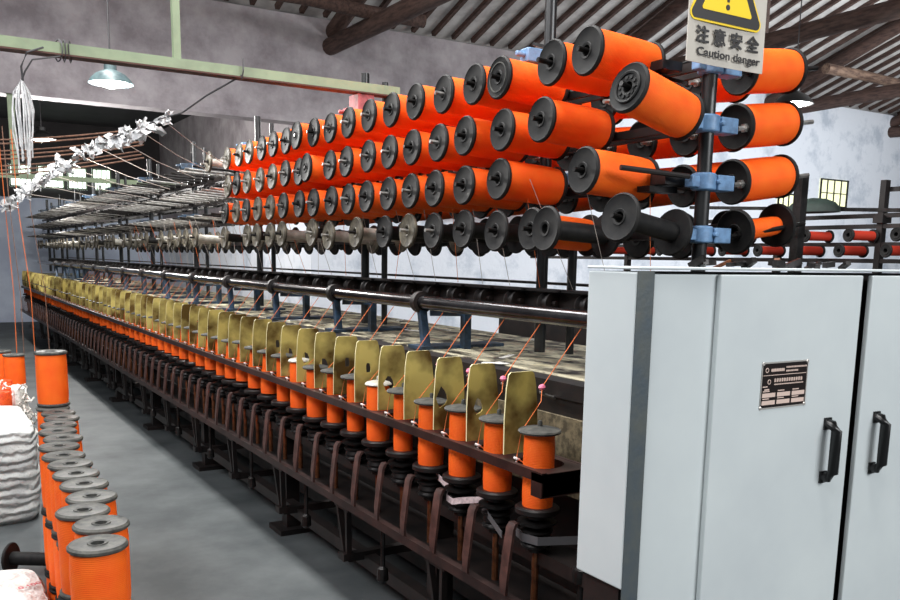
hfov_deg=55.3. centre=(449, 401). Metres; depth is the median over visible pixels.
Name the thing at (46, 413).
spool
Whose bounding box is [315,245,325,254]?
spool
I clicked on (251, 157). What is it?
spool
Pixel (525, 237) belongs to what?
spool
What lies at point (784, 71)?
spool
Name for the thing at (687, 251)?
spool
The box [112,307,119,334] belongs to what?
thread bobbin
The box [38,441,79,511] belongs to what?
spool
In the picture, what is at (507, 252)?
spool
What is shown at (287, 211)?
spool
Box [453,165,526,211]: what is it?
spool
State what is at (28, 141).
string hank
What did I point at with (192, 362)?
thread bobbin
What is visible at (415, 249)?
spool
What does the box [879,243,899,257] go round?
spool
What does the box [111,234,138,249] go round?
spool
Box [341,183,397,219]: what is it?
spool
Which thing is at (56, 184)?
window
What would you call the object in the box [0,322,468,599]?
floor
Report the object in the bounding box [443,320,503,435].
strand
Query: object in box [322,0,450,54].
roof truss
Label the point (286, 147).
spool
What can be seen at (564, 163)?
spool
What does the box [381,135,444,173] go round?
spool
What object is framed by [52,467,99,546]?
spool
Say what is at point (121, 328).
thread bobbin
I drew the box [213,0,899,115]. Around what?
ceiling
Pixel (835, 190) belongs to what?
window
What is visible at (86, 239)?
spool
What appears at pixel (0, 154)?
hanging yarn
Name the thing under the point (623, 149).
spool
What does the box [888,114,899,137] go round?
roof truss
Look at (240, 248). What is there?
spool
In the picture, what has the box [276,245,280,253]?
spool
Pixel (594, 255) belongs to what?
spool
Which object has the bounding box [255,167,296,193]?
spool
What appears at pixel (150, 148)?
wall
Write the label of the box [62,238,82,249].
spool
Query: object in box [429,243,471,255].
spool
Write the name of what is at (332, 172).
spool
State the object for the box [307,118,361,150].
spool
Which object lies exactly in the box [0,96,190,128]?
ceiling
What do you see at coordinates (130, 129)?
yarn line
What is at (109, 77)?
pendant lamp
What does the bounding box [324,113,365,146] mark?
spool
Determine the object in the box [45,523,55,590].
spool
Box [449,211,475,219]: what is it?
spool
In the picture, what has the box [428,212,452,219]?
spool
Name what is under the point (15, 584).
woven sack
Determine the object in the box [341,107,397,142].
spool
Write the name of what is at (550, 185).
spool
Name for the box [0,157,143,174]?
yarn line
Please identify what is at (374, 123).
spool
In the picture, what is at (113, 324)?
thread bobbin
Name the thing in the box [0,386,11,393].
spool
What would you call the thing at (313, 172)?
spool
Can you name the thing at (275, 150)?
spool
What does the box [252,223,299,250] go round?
spool
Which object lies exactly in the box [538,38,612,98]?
spool
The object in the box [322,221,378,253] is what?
spool
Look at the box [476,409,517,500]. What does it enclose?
spool
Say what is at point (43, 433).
spool
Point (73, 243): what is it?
spool
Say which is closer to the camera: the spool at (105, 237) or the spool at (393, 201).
the spool at (393, 201)
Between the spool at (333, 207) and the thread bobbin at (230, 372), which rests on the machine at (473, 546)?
the thread bobbin at (230, 372)
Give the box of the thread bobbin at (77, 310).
[74,295,79,317]
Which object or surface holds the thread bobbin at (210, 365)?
on the machine at (473, 546)
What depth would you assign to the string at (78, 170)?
7.46 m
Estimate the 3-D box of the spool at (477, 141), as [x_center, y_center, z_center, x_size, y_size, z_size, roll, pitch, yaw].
[0.179,-1.087,3.585,0.298,0.176,0.160,-5,11,-30]
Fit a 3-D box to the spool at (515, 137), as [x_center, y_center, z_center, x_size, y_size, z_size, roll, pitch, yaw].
[0.319,-1.040,3.359,0.298,0.175,0.159,-5,11,-30]
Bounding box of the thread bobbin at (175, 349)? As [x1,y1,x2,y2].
[168,323,179,360]
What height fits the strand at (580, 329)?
0.428 m
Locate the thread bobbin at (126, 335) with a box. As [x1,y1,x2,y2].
[121,308,129,337]
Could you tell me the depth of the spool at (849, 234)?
5.67 m
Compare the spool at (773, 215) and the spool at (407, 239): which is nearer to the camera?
the spool at (773, 215)
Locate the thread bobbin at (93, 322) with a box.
[89,300,97,324]
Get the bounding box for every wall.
[0,0,899,332]
[0,118,163,321]
[159,115,303,304]
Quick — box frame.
[0,93,174,185]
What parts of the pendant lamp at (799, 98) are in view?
lamp shade, cord, bulb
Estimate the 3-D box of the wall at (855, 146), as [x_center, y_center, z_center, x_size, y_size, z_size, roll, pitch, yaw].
[4.991,-3.755,17.439,33.000,5.060,0.300,-5,11,-31]
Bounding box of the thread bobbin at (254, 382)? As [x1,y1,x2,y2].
[244,345,261,394]
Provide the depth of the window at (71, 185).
19.86 m
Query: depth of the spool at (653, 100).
2.71 m
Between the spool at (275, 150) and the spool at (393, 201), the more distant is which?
the spool at (275, 150)
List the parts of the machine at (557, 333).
frame, post, rail, rail, post, rail, rail, post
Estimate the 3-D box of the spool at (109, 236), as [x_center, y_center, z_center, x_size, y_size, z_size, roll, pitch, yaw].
[-3.963,-1.914,10.355,0.298,0.176,0.160,-5,11,-30]
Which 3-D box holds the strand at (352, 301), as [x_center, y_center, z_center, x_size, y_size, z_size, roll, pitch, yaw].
[-0.649,-0.305,4.503,0.069,0.428,0.323,9,12,39]
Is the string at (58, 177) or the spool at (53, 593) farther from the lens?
the string at (58, 177)
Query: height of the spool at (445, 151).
0.176 m
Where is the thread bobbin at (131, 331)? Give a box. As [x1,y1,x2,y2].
[126,311,134,341]
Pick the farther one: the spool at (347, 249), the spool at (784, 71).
the spool at (347, 249)
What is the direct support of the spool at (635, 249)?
on the rack
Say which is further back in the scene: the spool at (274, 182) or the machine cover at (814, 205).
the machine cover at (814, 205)
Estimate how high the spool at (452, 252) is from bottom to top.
0.196 m
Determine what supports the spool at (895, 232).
on the machine at (557, 333)
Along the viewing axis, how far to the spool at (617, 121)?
3.76 m
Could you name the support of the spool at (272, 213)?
on the rack
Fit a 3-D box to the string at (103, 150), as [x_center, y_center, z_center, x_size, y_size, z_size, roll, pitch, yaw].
[-2.412,-1.837,6.735,0.006,0.164,1.229,3,10,11]
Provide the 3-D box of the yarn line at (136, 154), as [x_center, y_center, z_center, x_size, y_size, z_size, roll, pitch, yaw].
[-4.776,-2.611,9.329,2.809,0.375,0.016,-6,12,-35]
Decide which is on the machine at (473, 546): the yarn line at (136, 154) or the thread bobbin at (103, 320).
the thread bobbin at (103, 320)
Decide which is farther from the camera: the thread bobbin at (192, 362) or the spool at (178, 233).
the spool at (178, 233)
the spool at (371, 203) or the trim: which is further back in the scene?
the trim
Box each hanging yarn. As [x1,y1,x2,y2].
[0,154,16,352]
[2,128,26,390]
[10,129,34,350]
[23,133,49,348]
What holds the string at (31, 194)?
attached to the garland
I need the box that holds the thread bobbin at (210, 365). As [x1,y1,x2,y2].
[201,333,215,374]
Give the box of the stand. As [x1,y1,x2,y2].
[787,177,808,271]
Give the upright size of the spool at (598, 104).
0.196 m
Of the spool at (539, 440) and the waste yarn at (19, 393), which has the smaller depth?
the spool at (539, 440)
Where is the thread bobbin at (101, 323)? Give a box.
[96,302,105,327]
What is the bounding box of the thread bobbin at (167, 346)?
[161,321,171,356]
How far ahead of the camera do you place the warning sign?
2.67 m
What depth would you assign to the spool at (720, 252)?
6.58 m
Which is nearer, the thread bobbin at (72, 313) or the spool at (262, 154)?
the spool at (262, 154)
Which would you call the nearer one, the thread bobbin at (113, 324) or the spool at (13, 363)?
the spool at (13, 363)
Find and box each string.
[31,194,129,206]
[48,186,139,202]
[58,177,149,198]
[78,170,157,193]
[87,159,168,188]
[103,150,181,183]
[125,143,194,177]
[151,138,207,170]
[162,119,224,163]
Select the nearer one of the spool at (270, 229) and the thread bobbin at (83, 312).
the spool at (270, 229)
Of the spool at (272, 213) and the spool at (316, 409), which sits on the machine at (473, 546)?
the spool at (316, 409)
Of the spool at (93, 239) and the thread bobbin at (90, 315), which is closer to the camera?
the thread bobbin at (90, 315)
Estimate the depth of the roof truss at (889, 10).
11.51 m
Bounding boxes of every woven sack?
[0,405,41,525]
[0,569,49,599]
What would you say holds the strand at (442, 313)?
attached to the machine at (473, 546)
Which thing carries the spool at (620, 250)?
on the machine at (557, 333)
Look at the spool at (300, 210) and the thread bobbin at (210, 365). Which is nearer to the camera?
the spool at (300, 210)
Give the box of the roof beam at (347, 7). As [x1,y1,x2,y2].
[272,0,426,27]
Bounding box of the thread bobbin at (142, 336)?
[136,314,145,345]
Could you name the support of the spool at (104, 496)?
on the spool
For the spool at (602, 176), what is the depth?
2.91 m
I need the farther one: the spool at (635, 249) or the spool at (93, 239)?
the spool at (93, 239)
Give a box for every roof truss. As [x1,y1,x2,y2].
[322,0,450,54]
[631,0,899,61]
[764,19,899,113]
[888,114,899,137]
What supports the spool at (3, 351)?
on the spool
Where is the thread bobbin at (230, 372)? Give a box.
[221,339,236,383]
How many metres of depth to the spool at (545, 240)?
3.05 m
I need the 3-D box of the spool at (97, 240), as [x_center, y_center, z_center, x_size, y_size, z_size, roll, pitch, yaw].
[-4.409,-2.042,11.079,0.298,0.176,0.160,-5,11,-30]
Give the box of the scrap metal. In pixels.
[687,255,850,268]
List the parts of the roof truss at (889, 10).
queen post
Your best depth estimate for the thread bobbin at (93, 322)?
9.89 m
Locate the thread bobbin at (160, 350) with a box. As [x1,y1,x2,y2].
[154,319,164,354]
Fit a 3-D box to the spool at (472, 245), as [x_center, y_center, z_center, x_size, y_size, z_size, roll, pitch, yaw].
[0.264,-0.861,4.543,0.307,0.196,0.160,-5,11,-33]
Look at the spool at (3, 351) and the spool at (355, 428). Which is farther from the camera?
the spool at (3, 351)
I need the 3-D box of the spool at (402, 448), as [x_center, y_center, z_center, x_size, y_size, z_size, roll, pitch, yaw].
[-0.196,0.077,3.604,0.148,0.310,0.148,-5,11,-31]
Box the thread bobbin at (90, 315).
[86,299,92,323]
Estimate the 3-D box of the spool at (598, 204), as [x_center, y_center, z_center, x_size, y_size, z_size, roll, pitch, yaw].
[0.753,-0.913,3.723,0.307,0.196,0.160,-5,11,-33]
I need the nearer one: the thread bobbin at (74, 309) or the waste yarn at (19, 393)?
the waste yarn at (19, 393)
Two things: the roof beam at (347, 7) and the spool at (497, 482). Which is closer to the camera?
the spool at (497, 482)
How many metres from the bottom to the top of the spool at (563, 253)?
0.196 m
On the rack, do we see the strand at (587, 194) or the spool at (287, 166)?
the spool at (287, 166)
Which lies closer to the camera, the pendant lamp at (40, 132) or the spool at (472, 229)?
the spool at (472, 229)
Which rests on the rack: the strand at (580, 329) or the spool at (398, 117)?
the spool at (398, 117)
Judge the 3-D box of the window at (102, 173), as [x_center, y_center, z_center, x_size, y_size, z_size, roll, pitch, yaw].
[-8.159,-5.180,20.120,0.420,0.500,0.042,-5,11,-31]
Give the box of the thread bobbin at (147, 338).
[142,316,151,348]
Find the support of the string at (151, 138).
attached to the garland
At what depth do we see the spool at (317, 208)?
4.89 m
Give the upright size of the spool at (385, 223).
0.176 m
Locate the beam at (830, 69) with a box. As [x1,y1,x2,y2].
[821,63,899,85]
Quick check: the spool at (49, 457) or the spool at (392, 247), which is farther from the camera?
the spool at (392, 247)
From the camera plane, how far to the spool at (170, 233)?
7.77 m
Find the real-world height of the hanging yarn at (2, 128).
2.750 m
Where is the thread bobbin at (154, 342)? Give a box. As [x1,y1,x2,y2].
[148,316,157,349]
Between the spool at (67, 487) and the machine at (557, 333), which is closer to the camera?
the spool at (67, 487)
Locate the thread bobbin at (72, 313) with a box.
[68,293,74,314]
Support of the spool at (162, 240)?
on the rack
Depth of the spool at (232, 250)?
8.01 m
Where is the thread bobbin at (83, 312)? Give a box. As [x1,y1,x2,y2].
[80,297,85,320]
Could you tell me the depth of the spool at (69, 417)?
4.16 m
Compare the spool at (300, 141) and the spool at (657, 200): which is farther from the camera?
the spool at (300, 141)
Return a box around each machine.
[20,257,588,599]
[499,180,899,345]
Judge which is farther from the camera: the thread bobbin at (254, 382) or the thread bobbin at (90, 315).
the thread bobbin at (90, 315)
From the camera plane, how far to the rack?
4.44 m
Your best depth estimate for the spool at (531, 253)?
4.09 m
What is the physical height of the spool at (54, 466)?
0.274 m
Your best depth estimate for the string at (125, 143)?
6.37 m
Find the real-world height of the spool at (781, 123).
0.196 m
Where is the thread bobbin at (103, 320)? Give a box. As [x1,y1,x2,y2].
[100,302,106,328]
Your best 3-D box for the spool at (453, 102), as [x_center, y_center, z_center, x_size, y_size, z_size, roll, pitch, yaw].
[0.092,-1.299,3.701,0.298,0.176,0.160,-5,11,-30]
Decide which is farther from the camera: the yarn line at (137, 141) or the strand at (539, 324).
the yarn line at (137, 141)
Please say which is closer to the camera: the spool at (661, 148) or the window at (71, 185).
the spool at (661, 148)
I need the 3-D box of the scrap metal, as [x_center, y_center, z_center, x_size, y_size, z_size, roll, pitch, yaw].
[0.952,-0.405,2.532,0.695,0.041,0.120,-5,11,-31]
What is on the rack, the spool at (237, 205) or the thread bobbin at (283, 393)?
the spool at (237, 205)
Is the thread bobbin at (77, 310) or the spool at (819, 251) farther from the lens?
the thread bobbin at (77, 310)
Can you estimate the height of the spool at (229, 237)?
0.176 m
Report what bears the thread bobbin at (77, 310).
on the machine at (473, 546)
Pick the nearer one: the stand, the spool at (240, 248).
the stand
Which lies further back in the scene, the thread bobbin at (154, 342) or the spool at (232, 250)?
the spool at (232, 250)
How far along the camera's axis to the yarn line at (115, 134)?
9.50 m
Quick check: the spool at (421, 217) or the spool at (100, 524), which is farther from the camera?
the spool at (421, 217)
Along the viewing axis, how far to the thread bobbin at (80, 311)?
10.67 m
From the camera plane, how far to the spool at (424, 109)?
3.83 m
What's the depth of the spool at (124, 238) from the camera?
9.56 m
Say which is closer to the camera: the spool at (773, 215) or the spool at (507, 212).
the spool at (773, 215)
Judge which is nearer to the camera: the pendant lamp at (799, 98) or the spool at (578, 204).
the spool at (578, 204)
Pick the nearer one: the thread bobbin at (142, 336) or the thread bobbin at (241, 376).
the thread bobbin at (241, 376)
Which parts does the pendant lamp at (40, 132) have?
cord, lamp shade, bulb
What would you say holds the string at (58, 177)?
attached to the garland
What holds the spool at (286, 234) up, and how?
on the rack
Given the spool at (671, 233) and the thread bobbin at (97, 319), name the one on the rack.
the spool at (671, 233)
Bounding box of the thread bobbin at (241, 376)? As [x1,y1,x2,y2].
[232,340,248,386]
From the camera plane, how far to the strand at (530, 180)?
3.30 m
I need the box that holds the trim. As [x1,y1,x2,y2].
[0,85,310,123]
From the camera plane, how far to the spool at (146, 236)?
8.61 m
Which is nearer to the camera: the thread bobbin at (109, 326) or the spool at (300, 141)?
the spool at (300, 141)
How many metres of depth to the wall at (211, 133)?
17.06 m
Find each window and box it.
[8,163,31,186]
[37,165,64,188]
[68,168,87,189]
[91,168,111,190]
[777,194,793,206]
[819,178,848,207]
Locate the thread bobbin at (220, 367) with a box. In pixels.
[211,336,225,379]
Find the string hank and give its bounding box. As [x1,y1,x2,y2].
[12,80,34,173]
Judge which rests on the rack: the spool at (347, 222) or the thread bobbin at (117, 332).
the spool at (347, 222)
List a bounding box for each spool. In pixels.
[0,349,11,378]
[1,542,45,569]
[2,353,25,384]
[33,349,69,407]
[36,406,69,458]
[38,427,76,444]
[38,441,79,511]
[40,420,76,433]
[41,409,75,422]
[41,450,85,524]
[41,510,48,574]
[43,433,82,451]
[44,414,79,433]
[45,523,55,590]
[45,573,50,599]
[47,458,92,535]
[49,588,56,599]
[51,534,60,599]
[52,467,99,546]
[55,503,110,599]
[59,477,108,506]
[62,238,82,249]
[65,489,117,514]
[66,238,86,249]
[66,534,129,599]
[71,238,92,249]
[72,515,132,599]
[78,237,100,249]
[85,236,108,249]
[88,236,112,249]
[92,236,116,249]
[95,236,120,249]
[104,235,129,249]
[108,235,134,249]
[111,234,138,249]
[122,233,150,249]
[128,233,158,249]
[134,233,164,249]
[139,232,169,249]
[144,232,175,249]
[158,231,192,249]
[167,230,202,249]
[176,229,212,249]
[183,229,220,249]
[192,228,230,249]
[205,151,243,173]
[221,202,262,226]
[221,226,263,250]
[223,147,257,171]
[224,175,255,199]
[229,246,236,253]
[232,172,267,197]
[232,200,274,224]
[235,143,268,168]
[236,246,270,253]
[242,170,280,195]
[242,198,286,223]
[243,224,288,249]
[244,140,281,165]
[244,245,252,253]
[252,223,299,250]
[253,197,298,224]
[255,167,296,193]
[257,135,295,162]
[263,245,269,253]
[265,195,308,222]
[265,223,313,250]
[267,164,311,191]
[268,131,302,159]
[276,221,324,249]
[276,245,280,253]
[278,192,326,222]
[280,160,327,190]
[281,127,325,156]
[282,245,315,253]
[286,358,308,413]
[290,121,341,152]
[293,158,344,187]
[293,190,344,221]
[294,245,303,253]
[300,153,353,185]
[302,364,327,422]
[303,229,342,254]
[306,218,358,249]
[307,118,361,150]
[307,188,353,219]
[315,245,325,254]
[317,220,328,226]
[320,368,346,428]
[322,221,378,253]
[323,150,378,183]
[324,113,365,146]
[325,186,379,220]
[329,220,344,226]
[330,244,341,254]
[339,146,398,180]
[340,373,366,437]
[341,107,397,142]
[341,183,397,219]
[341,244,352,254]
[344,220,351,225]
[349,217,406,251]
[359,180,417,216]
[360,140,421,176]
[361,99,409,137]
[361,376,392,447]
[376,215,440,252]
[376,246,388,254]
[380,177,441,214]
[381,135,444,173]
[383,92,448,132]
[385,383,417,458]
[389,244,400,255]
[391,216,402,223]
[399,213,462,252]
[401,173,461,213]
[403,129,464,170]
[406,83,462,126]
[407,224,451,255]
[412,393,448,473]
[415,214,427,221]
[424,212,490,253]
[425,170,492,212]
[428,123,494,169]
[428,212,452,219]
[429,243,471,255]
[434,74,499,120]
[442,399,481,484]
[447,243,469,255]
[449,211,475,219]
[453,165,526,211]
[453,209,523,253]
[454,115,527,161]
[463,63,531,113]
[470,243,523,256]
[472,208,496,218]
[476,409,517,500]
[484,210,560,256]
[487,55,568,105]
[487,158,567,206]
[490,108,570,160]
[497,207,525,216]
[498,244,511,256]
[515,420,561,518]
[518,207,597,256]
[524,249,536,256]
[525,158,564,170]
[525,203,559,211]
[528,96,614,149]
[532,206,619,257]
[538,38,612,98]
[557,152,575,170]
[557,185,593,213]
[558,249,568,257]
[568,146,659,202]
[570,90,622,124]
[572,25,665,81]
[588,197,610,211]
[591,99,631,118]
[592,242,653,257]
[601,192,692,255]
[605,127,630,154]
[610,62,704,140]
[613,247,627,255]
[623,214,693,258]
[627,121,695,159]
[640,167,674,209]
[648,246,655,255]
[668,162,722,207]
[669,112,739,156]
[672,210,727,258]
[675,60,749,102]
[690,245,715,256]
[715,154,798,204]
[717,203,795,253]
[718,101,803,150]
[718,248,749,256]
[721,47,807,95]
[753,244,785,256]
[803,245,825,257]
[804,229,833,242]
[833,244,868,257]
[843,228,878,242]
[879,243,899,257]
[890,227,899,241]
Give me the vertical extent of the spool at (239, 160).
0.176 m
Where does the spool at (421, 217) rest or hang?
on the rack
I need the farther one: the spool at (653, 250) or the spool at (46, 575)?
the spool at (653, 250)
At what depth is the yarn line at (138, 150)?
9.80 m
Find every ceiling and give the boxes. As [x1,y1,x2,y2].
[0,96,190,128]
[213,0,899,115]
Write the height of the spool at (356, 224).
0.176 m
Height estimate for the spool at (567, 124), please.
0.176 m
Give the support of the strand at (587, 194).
hanging from the spool at (602, 176)
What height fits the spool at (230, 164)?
0.175 m
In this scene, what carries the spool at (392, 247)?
on the rack
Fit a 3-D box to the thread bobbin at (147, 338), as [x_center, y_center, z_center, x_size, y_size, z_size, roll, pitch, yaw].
[-2.627,-0.619,7.549,0.148,0.310,0.148,-5,11,-31]
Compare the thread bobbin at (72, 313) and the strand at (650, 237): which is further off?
the thread bobbin at (72, 313)
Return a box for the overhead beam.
[0,0,399,109]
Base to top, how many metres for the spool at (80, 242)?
0.176 m
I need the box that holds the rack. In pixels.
[26,0,818,353]
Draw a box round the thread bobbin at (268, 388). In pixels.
[257,349,276,400]
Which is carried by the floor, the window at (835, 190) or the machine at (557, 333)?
the machine at (557, 333)
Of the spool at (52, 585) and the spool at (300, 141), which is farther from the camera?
the spool at (300, 141)
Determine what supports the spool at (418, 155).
on the rack
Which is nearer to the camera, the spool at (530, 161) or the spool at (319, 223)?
the spool at (530, 161)
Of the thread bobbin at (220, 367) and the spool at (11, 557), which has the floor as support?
the spool at (11, 557)
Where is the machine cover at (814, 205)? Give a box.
[789,198,840,213]
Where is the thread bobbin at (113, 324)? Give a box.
[108,305,115,333]
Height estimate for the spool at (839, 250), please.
0.090 m
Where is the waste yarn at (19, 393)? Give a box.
[0,379,38,459]
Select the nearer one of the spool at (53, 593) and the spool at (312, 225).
the spool at (53, 593)
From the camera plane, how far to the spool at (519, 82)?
3.28 m
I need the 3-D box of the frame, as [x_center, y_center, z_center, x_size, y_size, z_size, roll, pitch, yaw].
[-5.462,-3.364,10.948,4.400,1.030,0.060,-5,11,-31]
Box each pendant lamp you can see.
[28,100,56,140]
[88,0,133,88]
[774,0,813,106]
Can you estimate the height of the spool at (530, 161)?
0.196 m
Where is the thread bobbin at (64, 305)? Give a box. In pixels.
[61,292,66,312]
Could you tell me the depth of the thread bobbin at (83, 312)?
10.47 m
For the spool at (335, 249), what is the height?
0.196 m
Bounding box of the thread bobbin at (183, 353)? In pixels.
[176,325,188,363]
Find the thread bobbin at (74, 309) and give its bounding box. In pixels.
[71,295,78,316]
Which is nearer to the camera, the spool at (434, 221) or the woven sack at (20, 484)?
the spool at (434, 221)
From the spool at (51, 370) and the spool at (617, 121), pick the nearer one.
the spool at (617, 121)
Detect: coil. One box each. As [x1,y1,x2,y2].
[0,379,13,384]
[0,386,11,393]
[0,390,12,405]
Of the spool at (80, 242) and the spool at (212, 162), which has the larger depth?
the spool at (80, 242)
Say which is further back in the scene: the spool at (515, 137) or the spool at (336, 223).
the spool at (336, 223)
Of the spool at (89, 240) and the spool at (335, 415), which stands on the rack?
the spool at (89, 240)
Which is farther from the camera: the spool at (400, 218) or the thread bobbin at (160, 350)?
the thread bobbin at (160, 350)
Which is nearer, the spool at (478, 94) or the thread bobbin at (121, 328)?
the spool at (478, 94)
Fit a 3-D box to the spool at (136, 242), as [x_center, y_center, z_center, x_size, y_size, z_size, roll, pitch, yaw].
[-3.174,-1.688,9.076,0.298,0.176,0.160,-5,11,-30]
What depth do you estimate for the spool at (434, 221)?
3.79 m
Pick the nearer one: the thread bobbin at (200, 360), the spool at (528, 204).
the spool at (528, 204)
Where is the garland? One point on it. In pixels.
(141, 129)
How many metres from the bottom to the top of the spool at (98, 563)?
0.274 m
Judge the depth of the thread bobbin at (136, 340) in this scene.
7.91 m
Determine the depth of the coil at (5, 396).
5.96 m
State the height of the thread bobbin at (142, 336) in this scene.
0.310 m
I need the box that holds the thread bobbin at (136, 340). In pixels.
[131,312,139,343]
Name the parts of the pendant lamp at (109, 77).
cord, lamp shade, bulb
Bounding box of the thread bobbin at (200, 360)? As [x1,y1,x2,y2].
[192,330,205,370]
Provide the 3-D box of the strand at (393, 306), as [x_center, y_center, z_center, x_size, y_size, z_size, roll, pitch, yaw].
[-0.406,-0.235,4.109,0.069,0.428,0.323,9,12,39]
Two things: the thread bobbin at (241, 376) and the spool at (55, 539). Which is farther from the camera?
the thread bobbin at (241, 376)
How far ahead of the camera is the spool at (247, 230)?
5.93 m
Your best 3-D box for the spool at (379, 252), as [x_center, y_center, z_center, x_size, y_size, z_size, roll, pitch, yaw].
[-0.344,-1.035,5.530,0.307,0.196,0.160,-5,11,-33]
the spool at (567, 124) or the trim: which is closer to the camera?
the spool at (567, 124)
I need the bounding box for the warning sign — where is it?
[685,0,766,73]
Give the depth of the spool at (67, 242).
13.26 m
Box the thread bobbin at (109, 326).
[104,304,111,331]
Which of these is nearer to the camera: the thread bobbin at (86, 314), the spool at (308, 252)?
the spool at (308, 252)
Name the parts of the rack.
post, post, post, post, post, post, post, post, post, post, post, post, post, post, post, post, peg rail, peg rail, peg rail, peg rail, post, peg rail, peg rail, peg rail, peg rail, post, post, post, arm, post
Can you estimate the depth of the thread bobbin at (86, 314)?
10.27 m
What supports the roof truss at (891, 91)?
attached to the wall at (855, 146)
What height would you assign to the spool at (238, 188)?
0.176 m
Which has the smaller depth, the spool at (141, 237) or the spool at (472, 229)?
the spool at (472, 229)
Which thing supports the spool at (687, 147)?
on the rack
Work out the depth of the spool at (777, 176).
3.07 m
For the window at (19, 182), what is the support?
in the wall at (150, 148)
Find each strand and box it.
[303,301,352,382]
[321,305,371,392]
[341,306,393,399]
[362,312,414,406]
[387,313,442,416]
[413,316,471,424]
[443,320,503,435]
[473,211,482,283]
[477,324,539,448]
[516,329,580,462]
[530,180,572,288]
[587,194,604,270]
[650,237,650,270]
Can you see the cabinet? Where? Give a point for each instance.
(741, 432)
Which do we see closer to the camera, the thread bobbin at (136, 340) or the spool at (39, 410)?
the spool at (39, 410)
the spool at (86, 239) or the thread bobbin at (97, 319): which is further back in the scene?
the spool at (86, 239)
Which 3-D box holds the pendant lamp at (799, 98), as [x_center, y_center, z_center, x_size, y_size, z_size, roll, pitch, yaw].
[4.682,-5.213,11.469,0.520,2.517,0.520,-5,11,-31]
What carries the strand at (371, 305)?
attached to the machine at (473, 546)
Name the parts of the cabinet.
panel, fixed panel, lid, door, handle, door, handle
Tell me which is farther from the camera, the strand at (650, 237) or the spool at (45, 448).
the spool at (45, 448)
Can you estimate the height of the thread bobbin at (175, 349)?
0.310 m
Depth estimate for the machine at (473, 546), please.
4.11 m
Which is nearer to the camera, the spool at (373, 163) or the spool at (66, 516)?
the spool at (66, 516)
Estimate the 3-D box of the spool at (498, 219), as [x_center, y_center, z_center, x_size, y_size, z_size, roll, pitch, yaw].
[0.300,-0.669,3.442,0.298,0.176,0.160,-5,11,-30]
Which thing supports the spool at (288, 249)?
on the rack
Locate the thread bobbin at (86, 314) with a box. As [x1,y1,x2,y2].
[83,297,89,320]
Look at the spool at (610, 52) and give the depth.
2.84 m
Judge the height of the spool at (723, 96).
0.196 m
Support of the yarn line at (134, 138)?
attached to the rack
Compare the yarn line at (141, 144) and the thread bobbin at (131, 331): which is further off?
the yarn line at (141, 144)
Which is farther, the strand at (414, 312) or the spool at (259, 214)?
the spool at (259, 214)
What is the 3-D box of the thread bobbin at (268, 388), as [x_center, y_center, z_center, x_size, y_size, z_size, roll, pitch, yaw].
[-1.047,-0.167,4.984,0.148,0.310,0.148,-5,11,-31]
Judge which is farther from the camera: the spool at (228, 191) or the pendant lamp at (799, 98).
the pendant lamp at (799, 98)
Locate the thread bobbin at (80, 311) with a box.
[77,296,81,319]
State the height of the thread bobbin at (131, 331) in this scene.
0.310 m
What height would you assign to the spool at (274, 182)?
0.176 m
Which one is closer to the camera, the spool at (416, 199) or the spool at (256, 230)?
the spool at (416, 199)
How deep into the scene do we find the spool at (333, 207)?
4.68 m
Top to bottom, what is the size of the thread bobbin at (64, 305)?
0.310 m
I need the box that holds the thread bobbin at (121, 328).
[116,308,124,336]
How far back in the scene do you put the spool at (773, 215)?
3.10 m
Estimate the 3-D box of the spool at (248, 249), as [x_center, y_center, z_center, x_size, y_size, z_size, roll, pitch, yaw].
[-1.681,-1.417,7.699,0.307,0.196,0.160,-5,11,-33]
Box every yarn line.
[0,129,131,140]
[0,134,119,143]
[0,138,135,151]
[0,150,138,166]
[0,154,141,170]
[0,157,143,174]
[1,141,140,155]
[1,144,143,159]
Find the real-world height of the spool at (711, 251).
0.090 m
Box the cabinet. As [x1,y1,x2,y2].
[577,265,899,599]
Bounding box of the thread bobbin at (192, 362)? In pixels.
[184,326,196,365]
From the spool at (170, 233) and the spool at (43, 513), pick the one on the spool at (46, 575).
the spool at (43, 513)
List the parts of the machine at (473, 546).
separator plate, separator plate, separator plate, separator plate, separator plate, separator plate, separator plate, separator plate, separator plate, pedal rod, separator plate, separator plate, separator plate, separator plate, separator plate, leg, separator plate, separator plate, pedal rod, brake lever, separator plate, separator plate, brake lever, brake lever, separator plate, pedal rod, brake lever, separator plate, separator plate, brake lever, leg, brake lever, separator plate, brake lever, pedal rod, separator plate, brake lever, separator plate, brake lever, separator plate, separator plate, brake lever, pedal rod, brake lever, separator plate, leg, brake lever, separator plate, separator plate, brake lever, separator plate, brake lever, pedal rod, brake lever, separator plate, brake lever, separator plate, separator plate, brake lever, separator plate, pedal rod, brake lever, leg, separator plate, brake lever, separator plate, brake lever, separator plate, brake lever, pedal rod, separator plate, brake lever, separator plate, brake lever, separator plate, brake lever, separator plate, brake lever, leg, pedal rod, separator plate, brake lever, separator plate, brake lever, separator plate, brake lever, separator plate, pedal rod, brake lever, separator plate, brake lever, separator plate, brake lever, leg, separator plate, brake lever, bobbin rail, pedal rod, separator plate, brake lever, separator plate, brake lever, separator plate, brake lever, separator plate, brake lever, pedal rod, separator plate, brake lever, separator plate, brake lever, leg, separator plate, brake lever, separator plate, guide rail, brake lever, separator plate, panel, tie rod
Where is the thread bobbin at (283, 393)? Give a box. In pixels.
[271,353,292,406]
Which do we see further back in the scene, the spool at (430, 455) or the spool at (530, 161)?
the spool at (530, 161)
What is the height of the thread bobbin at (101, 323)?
0.310 m
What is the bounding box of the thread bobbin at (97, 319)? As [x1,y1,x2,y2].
[93,301,99,326]
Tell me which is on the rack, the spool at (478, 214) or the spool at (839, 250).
the spool at (478, 214)
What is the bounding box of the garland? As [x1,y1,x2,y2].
[2,75,241,214]

